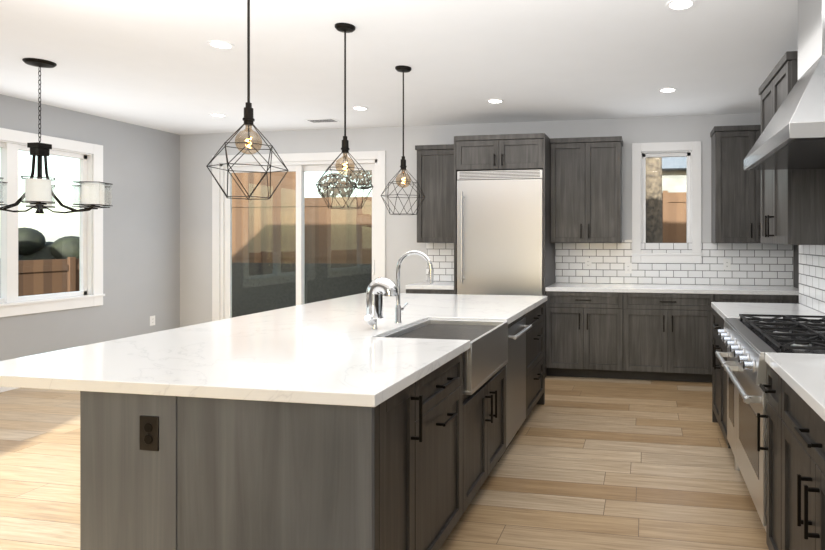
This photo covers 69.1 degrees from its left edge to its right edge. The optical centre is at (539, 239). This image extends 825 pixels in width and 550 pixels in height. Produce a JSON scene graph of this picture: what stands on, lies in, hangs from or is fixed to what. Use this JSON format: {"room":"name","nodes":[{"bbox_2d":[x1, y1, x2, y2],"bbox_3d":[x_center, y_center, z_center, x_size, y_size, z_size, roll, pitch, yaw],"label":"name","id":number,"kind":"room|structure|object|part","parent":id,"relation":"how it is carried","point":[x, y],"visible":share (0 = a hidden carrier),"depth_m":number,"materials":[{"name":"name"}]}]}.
{"room":"kitchen","nodes":[
{"label":"kitchen","id":0,"kind":"room"},
{"bbox_2d":[0,94,179,360],"bbox_3d":[-5.532,0.030,2.582,0.150,2.740,9.800,0,0,10],"label":"wall","id":1,"kind":"structure","parent":0,"point":[141,239],"depth_m":6.59,"materials":[{"name":"paint"}]},
{"bbox_2d":[0,387,17,392],"bbox_3d":[-5.437,1.350,2.641,0.017,0.100,9.650,0,0,10],"label":"baseboard","id":2,"kind":"structure","parent":1,"relation":"attached to","point":[3,389],"depth_m":5.36,"materials":[{"name":"white wood"}]},
{"bbox_2d":[0,128,104,316],"bbox_3d":[-4.991,-0.160,5.461,0.185,1.740,1.800,0,0,10],"label":"dining window","id":3,"kind":"structure","parent":1,"relation":"in","point":[90,292],"depth_m":5.78,"materials":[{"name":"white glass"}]},
{"bbox_2d":[150,315,154,325],"bbox_3d":[-4.652,0.970,6.975,0.008,0.116,0.072,0,0,10],"label":"outlet","id":4,"kind":"object","parent":1,"relation":"attached to","point":[152,320],"visible":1,"depth_m":6.97,"materials":[{"name":"white plastic"}]},
{"bbox_2d":[0,376,768,549],"bbox_3d":[-1.372,1.425,1.901,8.580,0.050,9.950,0,0,10],"label":"floor","id":5,"kind":"structure","parent":0,"point":[584,463],"depth_m":3.42,"materials":[{"name":"brown wood"}]},
{"bbox_2d":[68,298,546,549],"bbox_3d":[-0.750,0.960,3.486,1.147,0.880,3.209,0,0,10],"label":"kitchen island","id":6,"kind":"object","parent":5,"relation":"on","point":[382,413],"depth_m":1.96,"materials":[{"name":"grey wood"}]},
{"bbox_2d":[139,415,158,451],"bbox_3d":[-1.323,0.655,1.964,0.072,0.116,0.009,0,0,10],"label":"outlet","id":7,"kind":"object","parent":6,"relation":"attached to","point":[148,424],"depth_m":1.96,"materials":[{"name":"brown plastic"}]},
{"bbox_2d":[0,294,546,401],"bbox_3d":[-1.053,0.500,3.546,1.690,0.040,3.240,0,0,10],"label":"island countertop","id":8,"kind":"structure","parent":6,"relation":"on","point":[357,347],"depth_m":2.49,"materials":[{"name":"white stone"}]},
{"bbox_2d":[364,277,399,329],"bbox_3d":[-0.852,0.340,3.111,0.184,0.280,0.138,0,0,10],"label":"tap","id":9,"kind":"object","parent":8,"relation":"on","point":[380,287],"depth_m":3.10,"materials":[{"name":"silver metal"}]},
{"bbox_2d":[394,250,433,323],"bbox_3d":[-0.712,0.269,3.394,0.235,0.422,0.154,0,0,10],"label":"faucet","id":10,"kind":"object","parent":8,"relation":"on","point":[398,309],"depth_m":3.34,"materials":[{"name":"silver metal"}]},
{"bbox_2d":[372,319,507,394],"bbox_3d":[-0.511,0.620,3.203,0.513,0.250,0.756,0,0,10],"label":"sink","id":11,"kind":"object","parent":8,"relation":"in","point":[487,353],"depth_m":3.19,"materials":[{"name":"silver metal"}]},
{"bbox_2d":[495,312,532,461],"bbox_3d":[-0.159,0.953,3.881,0.127,0.855,0.594,0,0,10],"label":"dishwasher","id":12,"kind":"object","parent":6,"relation":"in","point":[515,369],"depth_m":3.84,"materials":[{"name":"silver metal"}]},
{"bbox_2d":[406,289,453,293],"bbox_3d":[-1.098,0.960,6.424,0.540,0.880,0.649,0,0,10],"label":"base cabinet","id":13,"kind":"object","parent":5,"relation":"on","point":[415,291],"depth_m":6.11,"materials":[{"name":"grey wood"}]},
{"bbox_2d":[405,281,453,288],"bbox_3d":[-1.099,0.500,6.422,0.538,0.040,0.654,0,0,10],"label":"countertop","id":14,"kind":"structure","parent":13,"relation":"on","point":[436,284],"depth_m":6.13,"materials":[{"name":"white stone"}]},
{"bbox_2d":[457,170,542,295],"bbox_3d":[-0.363,0.343,6.245,0.902,2.115,0.734,0,0,10],"label":"refrigerator","id":15,"kind":"object","parent":5,"relation":"on","point":[499,232],"visible":0.71,"depth_m":5.95,"materials":[{"name":"silver metal"}]},
{"bbox_2d":[454,133,554,376],"bbox_3d":[-0.363,0.160,6.258,0.962,2.480,0.711,0,0,10],"label":"tall cabinet","id":16,"kind":"object","parent":5,"relation":"on","point":[531,151],"visible":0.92,"depth_m":5.96,"materials":[{"name":"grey wood"}]},
{"bbox_2d":[545,289,628,378],"bbox_3d":[0.529,0.960,6.128,0.838,0.880,0.649,0,0,10],"label":"base cabinet","id":17,"kind":"object","parent":5,"relation":"on","point":[587,330],"depth_m":5.82,"materials":[{"name":"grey wood"}]},
{"bbox_2d":[629,293,720,382],"bbox_3d":[1.313,0.960,5.986,0.986,0.880,0.649,0,0,10],"label":"base cabinet","id":18,"kind":"object","parent":5,"relation":"on","point":[660,332],"depth_m":5.67,"materials":[{"name":"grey wood"}]},
{"bbox_2d":[545,283,798,292],"bbox_3d":[1.344,0.500,5.978,2.495,0.040,0.654,0,0,10],"label":"countertop","id":19,"kind":"structure","parent":18,"relation":"on","point":[624,288],"depth_m":5.74,"materials":[{"name":"white stone"}]},
{"bbox_2d":[721,293,799,303],"bbox_3d":[2.125,0.960,5.838,0.898,0.880,0.649,0,0,10],"label":"base cabinet","id":20,"kind":"object","parent":5,"relation":"on","point":[793,298],"depth_m":5.51,"materials":[{"name":"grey wood"}]},
{"bbox_2d":[711,302,824,549],"bbox_3d":[1.100,0.940,1.508,0.691,0.920,5.960,0,0,10],"label":"base cabinet","id":21,"kind":"object","parent":5,"relation":"on","point":[794,391],"visible":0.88,"depth_m":2.15,"materials":[{"name":"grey wood"}]},
{"bbox_2d":[715,314,824,530],"bbox_3d":[1.349,0.912,2.992,0.730,0.975,1.126,0,0,10],"label":"range","id":22,"kind":"object","parent":5,"relation":"on","point":[749,342],"visible":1,"depth_m":2.86,"materials":[{"name":"silver metal"}]},
{"bbox_2d":[0,0,797,134],"bbox_3d":[-1.372,-1.390,1.901,8.580,0.100,9.950,0,0,10],"label":"ceiling","id":23,"kind":"structure","parent":0,"point":[162,65],"depth_m":4.31,"materials":[{"name":"paint"}]},
{"bbox_2d":[0,58,112,213],"bbox_3d":[-3.760,-0.770,4.363,0.907,1.140,0.918,0,0,10],"label":"chandelier","id":24,"kind":"object","parent":23,"relation":"hanging from","point":[38,194],"visible":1,"depth_m":4.34,"materials":[{"name":"brown metal"}]},
{"bbox_2d":[209,113,226,116],"bbox_3d":[-3.443,-1.337,6.217,0.166,0.007,0.166,0,0,10],"label":"recessed light","id":25,"kind":"object","parent":23,"relation":"in","point":[217,115],"visible":0.96,"depth_m":6.21,"materials":[{"name":"white"}]},
{"bbox_2d":[207,40,233,48],"bbox_3d":[-2.184,-1.337,3.975,0.166,0.007,0.166,0,0,10],"label":"recessed light","id":26,"kind":"object","parent":23,"relation":"in","point":[219,44],"visible":1,"depth_m":3.97,"materials":[{"name":"white"}]},
{"bbox_2d":[206,0,288,199],"bbox_3d":[-1.380,-0.769,2.751,0.325,1.142,0.346,0,0,10],"label":"pendant light","id":27,"kind":"object","parent":23,"relation":"hanging from","point":[248,119],"visible":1,"depth_m":2.75,"materials":[{"name":"brown metal"}]},
{"bbox_2d":[305,118,339,122],"bbox_3d":[-2.428,-1.335,6.489,0.340,0.010,0.160,0,0,10],"label":"ceiling vent","id":28,"kind":"object","parent":23,"relation":"in","point":[322,120],"visible":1,"depth_m":6.46,"materials":[{"name":"white metal"}]},
{"bbox_2d":[315,23,372,208],"bbox_3d":[-1.219,-0.769,3.637,0.325,1.142,0.346,0,0,10],"label":"pendant light","id":29,"kind":"object","parent":23,"relation":"hanging from","point":[344,28],"visible":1,"depth_m":3.63,"materials":[{"name":"brown metal"}]},
{"bbox_2d":[351,106,367,109],"bbox_3d":[-1.825,-1.337,5.892,0.166,0.007,0.166,0,0,10],"label":"recessed light","id":30,"kind":"object","parent":23,"relation":"in","point":[359,108],"visible":0.98,"depth_m":5.88,"materials":[{"name":"white"}]},
{"bbox_2d":[381,65,424,214],"bbox_3d":[-1.060,-0.769,4.513,0.325,1.142,0.346,0,0,10],"label":"pendant light","id":31,"kind":"object","parent":23,"relation":"hanging from","point":[403,69],"visible":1,"depth_m":4.50,"materials":[{"name":"brown metal"}]},
{"bbox_2d":[487,99,503,103],"bbox_3d":[-0.427,-1.337,5.587,0.166,0.007,0.166,0,0,10],"label":"recessed light","id":32,"kind":"object","parent":23,"relation":"in","point":[495,101],"visible":0.98,"depth_m":5.58,"materials":[{"name":"white"}]},
{"bbox_2d":[658,87,676,92],"bbox_3d":[1.145,-1.337,5.179,0.166,0.007,0.166,0,0,10],"label":"recessed light","id":33,"kind":"object","parent":23,"relation":"in","point":[666,90],"visible":1,"depth_m":5.18,"materials":[{"name":"white"}]},
{"bbox_2d":[666,0,695,10],"bbox_3d":[0.802,-1.337,3.290,0.166,0.007,0.166,0,0,10],"label":"recessed light","id":34,"kind":"object","parent":23,"relation":"in","point":[677,5],"visible":1,"depth_m":3.30,"materials":[{"name":"white"}]},
{"bbox_2d":[180,113,793,326],"bbox_3d":[-0.496,0.030,6.718,8.580,2.740,0.158,0,0,10],"label":"wall","id":35,"kind":"structure","parent":0,"point":[198,152],"depth_m":6.72,"materials":[{"name":"paint"}]},
{"bbox_2d":[212,151,385,320],"bbox_3d":[-2.956,0.170,7.160,2.320,2.460,0.170,0,0,10],"label":"sliding glass door","id":36,"kind":"structure","parent":35,"relation":"in","point":[222,253],"depth_m":7.16,"materials":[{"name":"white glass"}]},
{"bbox_2d":[585,258,591,268],"bbox_3d":[0.542,0.260,6.445,0.072,0.116,0.008,0,0,10],"label":"outlet","id":37,"kind":"object","parent":35,"relation":"attached to","point":[588,263],"visible":1,"depth_m":6.44,"materials":[{"name":"white plastic"}]},
{"bbox_2d":[625,263,631,273],"bbox_3d":[0.975,0.310,6.366,0.072,0.116,0.008,0,0,10],"label":"outlet","id":38,"kind":"object","parent":35,"relation":"attached to","point":[628,268],"visible":1,"depth_m":6.36,"materials":[{"name":"white plastic"}]},
{"bbox_2d":[631,141,701,262],"bbox_3d":[1.389,-0.405,6.362,0.755,1.310,0.185,0,0,10],"label":"kitchen window","id":39,"kind":"structure","parent":35,"relation":"in","point":[690,151],"depth_m":6.31,"materials":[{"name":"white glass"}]},
{"bbox_3d":[1.392,-0.405,6.379,0.521,1.096,0.050,0,0,10],"label":"frame sash","id":40,"kind":"part","parent":39,"relation":"part of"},
{"bbox_2d":[723,259,730,269],"bbox_3d":[1.998,0.260,6.180,0.072,0.116,0.008,0,0,10],"label":"outlet","id":41,"kind":"object","parent":35,"relation":"attached to","point":[726,264],"visible":1,"depth_m":6.18,"materials":[{"name":"white plastic"}]},
{"bbox_3d":[2.127,0.030,1.189,1.440,2.740,9.800,0,0,10],"label":"wall","id":42,"kind":"structure","parent":0,"visible":0},
{"bbox_2d":[744,0,824,169],"bbox_3d":[1.433,-0.882,2.966,0.557,0.911,1.150,0,0,10],"label":"range hood","id":43,"kind":"object","parent":42,"relation":"attached to","point":[792,135],"visible":1,"depth_m":2.83,"materials":[{"name":"silver metal"}]},
{"bbox_2d":[759,51,824,244],"bbox_3d":[1.722,-0.560,3.947,0.341,1.180,0.882,0,0,10],"label":"upper cabinet","id":44,"kind":"object","parent":42,"relation":"attached to","point":[792,206],"visible":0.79,"depth_m":3.56,"materials":[{"name":"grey wood"}]},
{"bbox_2d":[799,245,824,313],"bbox_3d":[1.441,0.026,1.465,0.008,0.908,5.998,0,0,10],"label":"backsplash","id":45,"kind":"structure","parent":42,"relation":"attached to","point":[812,276],"depth_m":4.05,"materials":[{"name":"tile"}]},
{"label":"outside","id":46,"kind":"structure","parent":0,"visible":0},
{"bbox_3d":[-4.024,2.300,5.814,70.000,0.100,70.000,0,0,10],"label":"ground","id":47,"kind":"structure","parent":46,"visible":0},
{"bbox_2d":[18,257,79,295],"bbox_3d":[-8.742,1.260,2.200,0.090,1.980,25.200,0,0,10],"label":"fence","id":48,"kind":"object","parent":47,"relation":"on","point":[32,280],"depth_m":8.89,"materials":[{"name":"brown wood"}]},
{"bbox_2d":[18,227,79,259],"bbox_3d":[-9.939,0.998,11.921,2.072,2.504,1.945,0,0,10],"label":"tree","id":49,"kind":"object","parent":47,"relation":"on","point":[63,252],"depth_m":11.79,"materials":[{"name":"green plant"}]},
{"bbox_2d":[318,170,371,196],"bbox_3d":[-5.879,-1.664,16.560,2.129,7.828,2.270,0,0,10],"label":"tree","id":50,"kind":"object","parent":47,"relation":"on","point":[346,186],"depth_m":16.58,"materials":[{"name":"green plant"}]},
{"bbox_2d":[232,172,686,317],"bbox_3d":[3.348,0.350,9.885,20.950,3.800,0.250,0,0,10],"label":"fence","id":51,"kind":"object","parent":47,"relation":"on","point":[679,234],"depth_m":11.25,"materials":[{"name":"brown wood"}]},
{"bbox_2d":[646,157,662,242],"bbox_3d":[1.721,-2.218,8.961,3.208,8.937,2.856,0,0,10],"label":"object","id":52,"kind":"object","parent":47,"relation":"on","point":[654,199],"depth_m":8.97,"materials":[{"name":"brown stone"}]},
{"bbox_2d":[662,157,686,192],"bbox_3d":[6.956,-0.675,17.284,11.300,5.850,8.300,0,0,10],"label":"house","id":53,"kind":"structure","parent":47,"relation":"on","point":[669,181],"depth_m":14.13,"materials":[{"name":"white paint"}]}
]}

